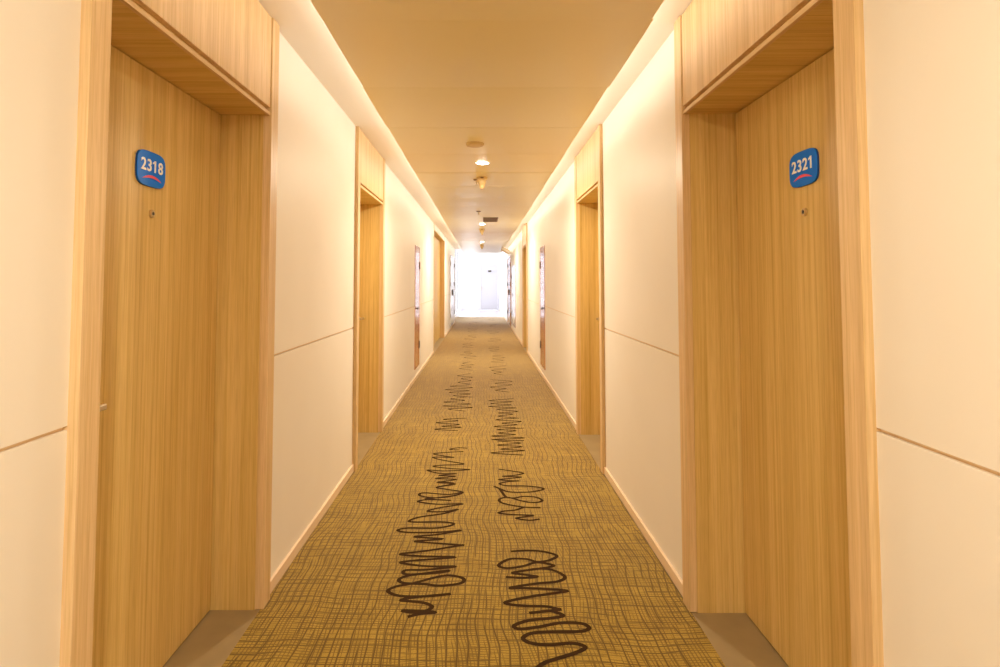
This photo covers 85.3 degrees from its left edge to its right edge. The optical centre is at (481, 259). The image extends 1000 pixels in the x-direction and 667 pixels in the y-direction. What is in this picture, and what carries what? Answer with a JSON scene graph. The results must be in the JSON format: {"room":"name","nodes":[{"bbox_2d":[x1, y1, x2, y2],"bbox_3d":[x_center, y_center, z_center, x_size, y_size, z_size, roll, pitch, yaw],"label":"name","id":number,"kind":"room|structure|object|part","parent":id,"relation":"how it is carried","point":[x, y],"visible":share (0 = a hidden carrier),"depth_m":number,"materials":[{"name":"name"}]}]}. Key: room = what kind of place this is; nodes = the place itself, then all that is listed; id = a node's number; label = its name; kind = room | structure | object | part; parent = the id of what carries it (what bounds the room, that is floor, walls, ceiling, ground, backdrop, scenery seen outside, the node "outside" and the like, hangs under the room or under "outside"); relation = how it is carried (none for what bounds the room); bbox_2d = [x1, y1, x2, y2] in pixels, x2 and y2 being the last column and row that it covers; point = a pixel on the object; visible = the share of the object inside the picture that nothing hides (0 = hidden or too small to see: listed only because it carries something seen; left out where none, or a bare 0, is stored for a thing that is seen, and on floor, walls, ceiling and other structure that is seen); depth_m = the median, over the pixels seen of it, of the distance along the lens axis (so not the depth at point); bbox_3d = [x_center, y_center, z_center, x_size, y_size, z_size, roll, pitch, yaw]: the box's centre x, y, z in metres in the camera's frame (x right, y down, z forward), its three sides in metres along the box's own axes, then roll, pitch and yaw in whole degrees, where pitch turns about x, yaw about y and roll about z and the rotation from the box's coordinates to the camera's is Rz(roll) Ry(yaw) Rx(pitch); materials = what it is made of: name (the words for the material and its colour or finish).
{"room":"hotel corridor","nodes":[
{"label":"hotel corridor","id":0,"kind":"room"},
{"bbox_2d":[0,0,454,666],"bbox_3d":[-1.158,0.383,7.115,0.484,2.615,22.450,0,-3,0],"label":"wall","id":1,"kind":"structure","parent":0,"point":[40,39],"depth_m":1.21,"materials":[{"name":"beige paint"}]},
{"bbox_2d":[59,0,279,666],"bbox_3d":[-1.028,0.180,1.771,0.272,2.474,1.131,0,-3,0],"label":"door","id":2,"kind":"structure","parent":1,"relation":"in","point":[168,510],"depth_m":1.88,"materials":[{"name":"brown wood"}]},
{"bbox_3d":[-0.910,0.152,1.240,0.036,2.464,0.068,0,-2,0],"label":"casing","id":3,"kind":"part","parent":2,"relation":"part of","materials":[{"name":"brown wood"}]},
{"bbox_3d":[-1.073,0.408,1.438,0.062,0.034,0.142,0,-2,0],"label":"lever handle","id":4,"kind":"part","parent":2,"relation":"part of","materials":[{"name":"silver metal"}]},
{"bbox_2d":[135,149,164,188],"bbox_3d":[-1.100,-0.298,1.802,0.009,0.117,0.154,0,-3,0],"label":"number sign","id":5,"kind":"object","parent":2,"relation":"attached to","point":[149,166],"visible":1,"depth_m":1.79,"materials":[{"name":"blue plastic"}]},
{"bbox_3d":[-0.922,-0.859,1.814,0.048,0.390,0.984,0,-2,0],"label":"overdoor panel","id":6,"kind":"part","parent":2,"relation":"part of","materials":[{"name":"brown wood"}]},
{"bbox_3d":[-0.910,0.199,2.300,0.036,2.464,0.073,0,-2,0],"label":"casing","id":7,"kind":"part","parent":2,"relation":"part of","materials":[{"name":"brown wood"}]},
{"bbox_2d":[270,321,454,593],"bbox_3d":[-0.910,1.616,7.111,0.013,0.052,22.350,0,-3,0],"label":"baseboard","id":8,"kind":"structure","parent":1,"relation":"attached to","point":[275,578],"depth_m":3.02,"materials":[{"name":"beige paint"}]},
{"bbox_2d":[352,126,384,471],"bbox_3d":[-1.028,0.296,4.413,0.272,2.474,1.080,0,-3,0],"label":"door","id":9,"kind":"structure","parent":1,"relation":"in","point":[369,235],"depth_m":4.84,"materials":[{"name":"brown wood"}]},
{"bbox_3d":[-0.910,0.269,3.909,0.036,2.464,0.071,0,-2,0],"label":"casing","id":10,"kind":"part","parent":9,"relation":"part of","materials":[{"name":"brown wood"}]},
{"bbox_3d":[-0.922,-0.743,4.458,0.048,0.390,0.931,0,-2,0],"label":"overdoor panel","id":11,"kind":"part","parent":9,"relation":"part of","materials":[{"name":"brown wood"}]},
{"bbox_3d":[-0.910,0.313,4.917,0.036,2.464,0.072,0,-2,0],"label":"casing","id":12,"kind":"part","parent":9,"relation":"part of","materials":[{"name":"brown wood"}]},
{"bbox_2d":[414,245,419,369],"bbox_3d":[-0.896,0.666,7.638,0.044,1.695,0.520,0,-3,0],"label":"hatch","id":13,"kind":"object","parent":1,"relation":"attached to","point":[417,249],"visible":1,"depth_m":7.66,"materials":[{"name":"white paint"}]},
{"bbox_2d":[433,224,444,352],"bbox_3d":[-1.002,0.615,11.726,0.196,2.474,2.944,0,-3,0],"label":"door","id":14,"kind":"structure","parent":1,"relation":"in","point":[439,238],"depth_m":12.75,"materials":[{"name":"brown wood"}]},
{"bbox_3d":[-0.928,-0.564,11.778,0.033,0.114,2.856,0,-2,0],"label":"overdoor panel","id":15,"kind":"part","parent":14,"relation":"part of","materials":[{"name":"brown wood"}]},
{"bbox_2d":[450,255,454,328],"bbox_3d":[-0.894,0.989,16.573,0.047,2.130,2.200,0,-3,0],"label":"door","id":16,"kind":"structure","parent":1,"relation":"in","point":[452,259],"depth_m":16.47,"materials":[{"name":"white wood"}]},
{"bbox_3d":[-0.908,0.942,15.499,0.020,2.130,0.050,0,-2,0],"label":"casing","id":17,"kind":"part","parent":16,"relation":"part of","materials":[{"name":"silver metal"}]},
{"bbox_2d":[455,249,460,316],"bbox_3d":[-1.218,0.886,22.483,0.365,2.950,8.400,0,-3,0],"label":"wall","id":18,"kind":"structure","parent":0,"point":[458,250],"depth_m":24.41,"materials":[{"name":"white paint"}]},
{"bbox_2d":[455,249,459,312],"bbox_3d":[-1.085,0.890,22.442,0.040,2.600,7.980,0,-3,0],"label":"window","id":19,"kind":"structure","parent":18,"relation":"in","point":[455,249],"depth_m":23.94,"materials":[{"name":"white"}]},
{"bbox_3d":[-1.085,0.845,21.419,0.006,2.520,1.850,0,-2,0],"label":"pane","id":20,"kind":"part","parent":19,"relation":"part of","materials":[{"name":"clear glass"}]},
{"bbox_3d":[-1.085,0.934,23.467,0.006,2.520,1.850,0,-2,0],"label":"pane","id":21,"kind":"part","parent":19,"relation":"part of","materials":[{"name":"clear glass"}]},
{"bbox_3d":[-1.085,1.023,25.490,0.006,2.520,1.800,0,-2,0],"label":"pane","id":22,"kind":"part","parent":19,"relation":"part of","materials":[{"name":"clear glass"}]},
{"bbox_2d":[221,310,725,666],"bbox_3d":[-0.075,1.861,11.229,3.050,0.082,30.800,0,-3,0],"label":"floor","id":23,"kind":"structure","parent":0,"point":[478,528],"depth_m":2.65,"materials":[{"name":"carpet"}]},
{"bbox_2d":[258,0,692,252],"bbox_3d":[0.000,-0.810,7.167,2.600,0.226,22.450,0,-3,0],"label":"ceiling","id":24,"kind":"structure","parent":0,"point":[531,81],"depth_m":2.77,"materials":[{"name":"white paint"}]},
{"bbox_2d":[466,141,483,147],"bbox_3d":[-0.051,-0.830,3.940,0.132,0.020,0.132,0,-3,0],"label":"disc","id":25,"kind":"object","parent":24,"relation":"attached to","point":[473,144],"visible":1,"depth_m":3.90,"materials":[{"name":"brown plastic"}]},
{"bbox_3d":[0.018,-0.309,16.252,1.262,0.017,0.726,0,-2,0],"label":"panel","id":26,"kind":"part","parent":24,"relation":"part of","materials":[{"name":"brown"}]},
{"bbox_3d":[0.018,-0.278,16.979,1.270,0.017,0.726,0,-2,0],"label":"panel","id":27,"kind":"part","parent":24,"relation":"part of","materials":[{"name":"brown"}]},
{"bbox_2d":[477,176,486,188],"bbox_3d":[0.000,-0.729,5.195,0.104,0.112,0.107,0,-3,0],"label":"smoke detector","id":28,"kind":"object","parent":24,"relation":"attached to","point":[481,180],"visible":1,"depth_m":5.17,"materials":[{"name":"brown plastic"}]},
{"bbox_2d":[475,161,489,164],"bbox_3d":[0.003,-0.807,4.559,0.132,0.012,0.132,0,-3,0],"label":"recessed light","id":29,"kind":"object","parent":24,"relation":"in","point":[476,162],"visible":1,"depth_m":4.54,"materials":[{"name":"white"}]},
{"bbox_3d":[0.023,-0.240,17.859,1.266,0.016,1.035,0,-2,0],"label":"panel","id":30,"kind":"part","parent":24,"relation":"part of","materials":[{"name":"brown"}]},
{"bbox_3d":[0.017,-0.373,14.800,1.269,0.017,0.726,0,-2,0],"label":"panel","id":31,"kind":"part","parent":24,"relation":"part of","materials":[{"name":"brown"}]},
{"bbox_3d":[0.018,-0.501,11.895,1.266,0.016,0.726,0,-2,0],"label":"panel","id":32,"kind":"part","parent":24,"relation":"part of","materials":[{"name":"brown"}]},
{"bbox_3d":[0.017,-0.595,9.716,1.267,0.017,0.726,0,-2,0],"label":"panel","id":33,"kind":"part","parent":24,"relation":"part of","materials":[{"name":"brown paint"}]},
{"bbox_3d":[0.024,-0.404,14.073,1.264,0.017,0.726,0,-2,0],"label":"panel","id":34,"kind":"part","parent":24,"relation":"part of","materials":[{"name":"brown"}]},
{"bbox_3d":[0.021,-0.436,13.347,1.278,0.016,0.726,0,-2,0],"label":"panel","id":35,"kind":"part","parent":24,"relation":"part of","materials":[{"name":"brown"}]},
{"bbox_3d":[0.026,-0.469,12.621,1.266,0.016,0.726,0,-2,0],"label":"panel","id":36,"kind":"part","parent":24,"relation":"part of","materials":[{"name":"brown"}]},
{"bbox_3d":[0.022,-0.531,11.168,1.259,0.018,0.726,0,-2,0],"label":"panel","id":37,"kind":"part","parent":24,"relation":"part of","materials":[{"name":"brown"}]},
{"bbox_3d":[0.021,-0.564,10.442,1.268,0.017,0.726,0,-2,0],"label":"panel","id":38,"kind":"part","parent":24,"relation":"part of","materials":[{"name":"brown paint"}]},
{"bbox_3d":[0.023,-0.341,15.526,1.275,0.016,0.726,0,-2,0],"label":"panel","id":39,"kind":"part","parent":24,"relation":"part of","materials":[{"name":"brown"}]},
{"bbox_3d":[0.018,-0.627,8.989,1.268,0.016,0.726,0,-2,0],"label":"panel","id":40,"kind":"part","parent":24,"relation":"part of","materials":[{"name":"brown"}]},
{"bbox_3d":[0.023,-0.658,8.263,1.272,0.018,0.726,0,-2,0],"label":"panel","id":41,"kind":"part","parent":24,"relation":"part of","materials":[{"name":"brown paint"}]},
{"bbox_3d":[0.020,-0.722,6.811,1.261,0.016,0.726,0,-2,0],"label":"panel","id":42,"kind":"part","parent":24,"relation":"part of","materials":[{"name":"brown paint"}]},
{"bbox_3d":[0.026,-0.690,7.537,1.265,0.016,0.726,0,-2,0],"label":"panel","id":43,"kind":"part","parent":24,"relation":"part of","materials":[{"name":"brown paint"}]},
{"bbox_3d":[0.021,-0.754,6.084,1.266,0.016,0.726,0,-2,0],"label":"panel","id":44,"kind":"part","parent":24,"relation":"part of","materials":[{"name":"brown paint"}]},
{"bbox_3d":[0.018,-0.785,5.358,1.265,0.016,0.726,0,-2,0],"label":"panel","id":45,"kind":"part","parent":24,"relation":"part of","materials":[{"name":"brown paint"}]},
{"bbox_3d":[0.018,-0.818,4.632,1.270,0.016,0.726,0,-2,0],"label":"panel","id":46,"kind":"part","parent":24,"relation":"part of","materials":[{"name":"brown"}]},
{"bbox_3d":[0.018,-0.849,3.905,1.263,0.016,0.726,0,-2,0],"label":"panel","id":47,"kind":"part","parent":24,"relation":"part of","materials":[{"name":"brown"}]},
{"bbox_3d":[0.017,-0.881,3.179,1.270,0.018,0.726,0,-2,0],"label":"panel","id":48,"kind":"part","parent":24,"relation":"part of","materials":[{"name":"brown"}]},
{"bbox_3d":[0.019,-0.943,1.726,1.266,0.018,0.726,0,-2,0],"label":"panel","id":49,"kind":"part","parent":24,"relation":"part of","materials":[{"name":"brown"}]},
{"bbox_3d":[0.023,-0.912,2.453,1.272,0.018,0.726,0,-2,0],"label":"panel","id":50,"kind":"part","parent":24,"relation":"part of","materials":[{"name":"brown"}]},
{"bbox_2d":[483,217,497,221],"bbox_3d":[0.134,-0.630,8.666,0.237,0.007,0.580,0,-3,0],"label":"ceiling vent","id":51,"kind":"object","parent":24,"relation":"in","point":[485,219],"visible":1,"depth_m":8.63,"materials":[{"name":"brown metal"}]},
{"bbox_2d":[461,252,499,309],"bbox_3d":[0.133,1.067,26.629,2.335,2.850,0.100,0,-3,0],"label":"wall","id":52,"kind":"structure","parent":0,"point":[481,257],"depth_m":26.62,"materials":[{"name":"white paint"}]},
{"bbox_2d":[463,255,476,307],"bbox_3d":[-0.600,1.093,26.628,0.700,2.600,0.040,0,-3,0],"label":"window","id":53,"kind":"structure","parent":52,"relation":"in","point":[463,255],"depth_m":26.61,"materials":[{"name":"white"}]},
{"bbox_2d":[479,263,498,309],"bbox_3d":[0.345,1.352,26.601,0.990,2.280,0.130,0,-3,0],"label":"door","id":54,"kind":"structure","parent":52,"relation":"in","point":[488,272],"depth_m":26.58,"materials":[{"name":"grey wood"}]},
{"bbox_3d":[-0.125,1.352,26.611,0.050,2.280,0.110,0,-2,0],"label":"casing","id":55,"kind":"part","parent":54,"relation":"part of","materials":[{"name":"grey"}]},
{"bbox_3d":[0.345,0.238,26.660,0.890,0.050,0.110,0,-2,0],"label":"head casing","id":56,"kind":"part","parent":54,"relation":"part of","materials":[{"name":"grey"}]},
{"bbox_3d":[0.815,1.352,26.611,0.050,2.280,0.110,0,-2,0],"label":"casing","id":57,"kind":"part","parent":54,"relation":"part of","materials":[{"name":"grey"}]},
{"bbox_2d":[500,0,999,666],"bbox_3d":[1.131,0.563,11.236,0.539,2.615,30.700,0,-3,0],"label":"wall","id":58,"kind":"structure","parent":0,"point":[932,67],"depth_m":1.10,"materials":[{"name":"beige paint"}]},
{"bbox_2d":[501,247,512,254],"bbox_3d":[0.691,-0.227,15.223,0.339,0.242,0.203,0,-3,0],"label":"wall fitting","id":59,"kind":"object","parent":58,"relation":"attached to","point":[503,249],"visible":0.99,"depth_m":15.12,"materials":[{"name":"white"}]},
{"bbox_2d":[507,256,510,327],"bbox_3d":[0.840,1.004,17.022,0.047,2.140,1.800,0,-3,0],"label":"door","id":60,"kind":"structure","parent":58,"relation":"in","point":[509,257],"depth_m":16.77,"materials":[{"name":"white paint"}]},
{"bbox_3d":[0.853,0.965,16.148,0.020,2.140,0.050,0,-2,0],"label":"casing","id":61,"kind":"part","parent":60,"relation":"part of","materials":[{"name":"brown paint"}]},
{"bbox_2d":[511,264,515,327],"bbox_3d":[0.841,0.991,14.796,0.044,1.630,1.850,0,-3,0],"label":"door","id":62,"kind":"structure","parent":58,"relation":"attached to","point":[513,268],"depth_m":14.73,"materials":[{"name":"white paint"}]},
{"bbox_3d":[0.859,1.011,15.249,0.006,1.590,0.903,0,-2,0],"label":"door panel","id":63,"kind":"part","parent":62,"relation":"part of","materials":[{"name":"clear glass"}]},
{"bbox_3d":[0.859,0.972,14.343,0.006,1.590,0.903,0,-2,0],"label":"door panel","id":64,"kind":"part","parent":62,"relation":"part of","materials":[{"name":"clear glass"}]},
{"bbox_2d":[522,223,527,352],"bbox_3d":[0.980,0.573,10.766,0.282,2.474,1.079,0,-3,0],"label":"door","id":65,"kind":"structure","parent":58,"relation":"in","point":[524,229],"depth_m":11.20,"materials":[{"name":"brown wood"}]},
{"bbox_3d":[0.856,0.590,11.270,0.034,2.464,0.070,0,-2,0],"label":"casing","id":66,"kind":"part","parent":65,"relation":"part of","materials":[{"name":"brown wood"}]},
{"bbox_3d":[0.868,-0.466,10.812,0.046,0.390,0.931,0,-2,0],"label":"overdoor panel","id":67,"kind":"part","parent":65,"relation":"part of","materials":[{"name":"brown wood"}]},
{"bbox_3d":[0.856,0.546,10.263,0.034,2.464,0.072,0,-2,0],"label":"casing","id":68,"kind":"part","parent":65,"relation":"part of","materials":[{"name":"brown wood"}]},
{"bbox_2d":[539,245,544,369],"bbox_3d":[0.841,0.670,7.678,0.044,1.700,0.560,0,-3,0],"label":"hatch","id":69,"kind":"object","parent":58,"relation":"attached to","point":[542,249],"visible":1,"depth_m":7.67,"materials":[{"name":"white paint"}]},
{"bbox_2d":[574,124,605,473],"bbox_3d":[0.980,0.293,4.352,0.282,2.474,1.065,0,-3,0],"label":"door","id":70,"kind":"structure","parent":58,"relation":"in","point":[588,164],"depth_m":4.77,"materials":[{"name":"brown wood"}]},
{"bbox_3d":[0.856,0.310,4.848,0.034,2.464,0.073,0,-2,0],"label":"casing","id":71,"kind":"part","parent":70,"relation":"part of","materials":[{"name":"brown wood"}]},
{"bbox_3d":[0.868,-0.746,4.397,0.046,0.390,0.914,0,-2,0],"label":"overdoor panel","id":72,"kind":"part","parent":70,"relation":"part of","materials":[{"name":"brown wood"}]},
{"bbox_3d":[0.856,0.267,3.856,0.034,2.464,0.072,0,-2,0],"label":"casing","id":73,"kind":"part","parent":70,"relation":"part of","materials":[{"name":"brown wood"}]},
{"bbox_2d":[499,309,682,596],"bbox_3d":[0.856,1.796,11.232,0.013,0.052,30.600,0,-3,0],"label":"baseboard","id":74,"kind":"structure","parent":58,"relation":"attached to","point":[663,559],"depth_m":3.00,"materials":[{"name":"beige paint"}]},
{"bbox_2d":[674,0,883,666],"bbox_3d":[0.980,0.180,1.755,0.282,2.474,1.127,0,-3,0],"label":"door","id":75,"kind":"structure","parent":58,"relation":"in","point":[781,559],"depth_m":1.91,"materials":[{"name":"brown wood"}]},
{"bbox_3d":[0.856,0.198,2.281,0.034,2.464,0.074,0,-2,0],"label":"casing","id":76,"kind":"part","parent":75,"relation":"part of","materials":[{"name":"brown wood"}]},
{"bbox_3d":[0.868,-0.859,1.800,0.046,0.390,0.975,0,-2,0],"label":"overdoor panel","id":77,"kind":"part","parent":75,"relation":"part of","materials":[{"name":"brown wood"}]},
{"bbox_2d":[789,148,818,187],"bbox_3d":[1.057,-0.299,1.782,0.009,0.117,0.154,0,-3,0],"label":"number sign","id":78,"kind":"object","parent":75,"relation":"attached to","point":[804,165],"visible":1,"depth_m":1.77,"materials":[{"name":"blue plastic"}]},
{"bbox_3d":[0.856,0.152,1.228,0.034,2.464,0.072,0,-2,0],"label":"casing","id":79,"kind":"part","parent":75,"relation":"part of","materials":[{"name":"brown wood"}]}
]}

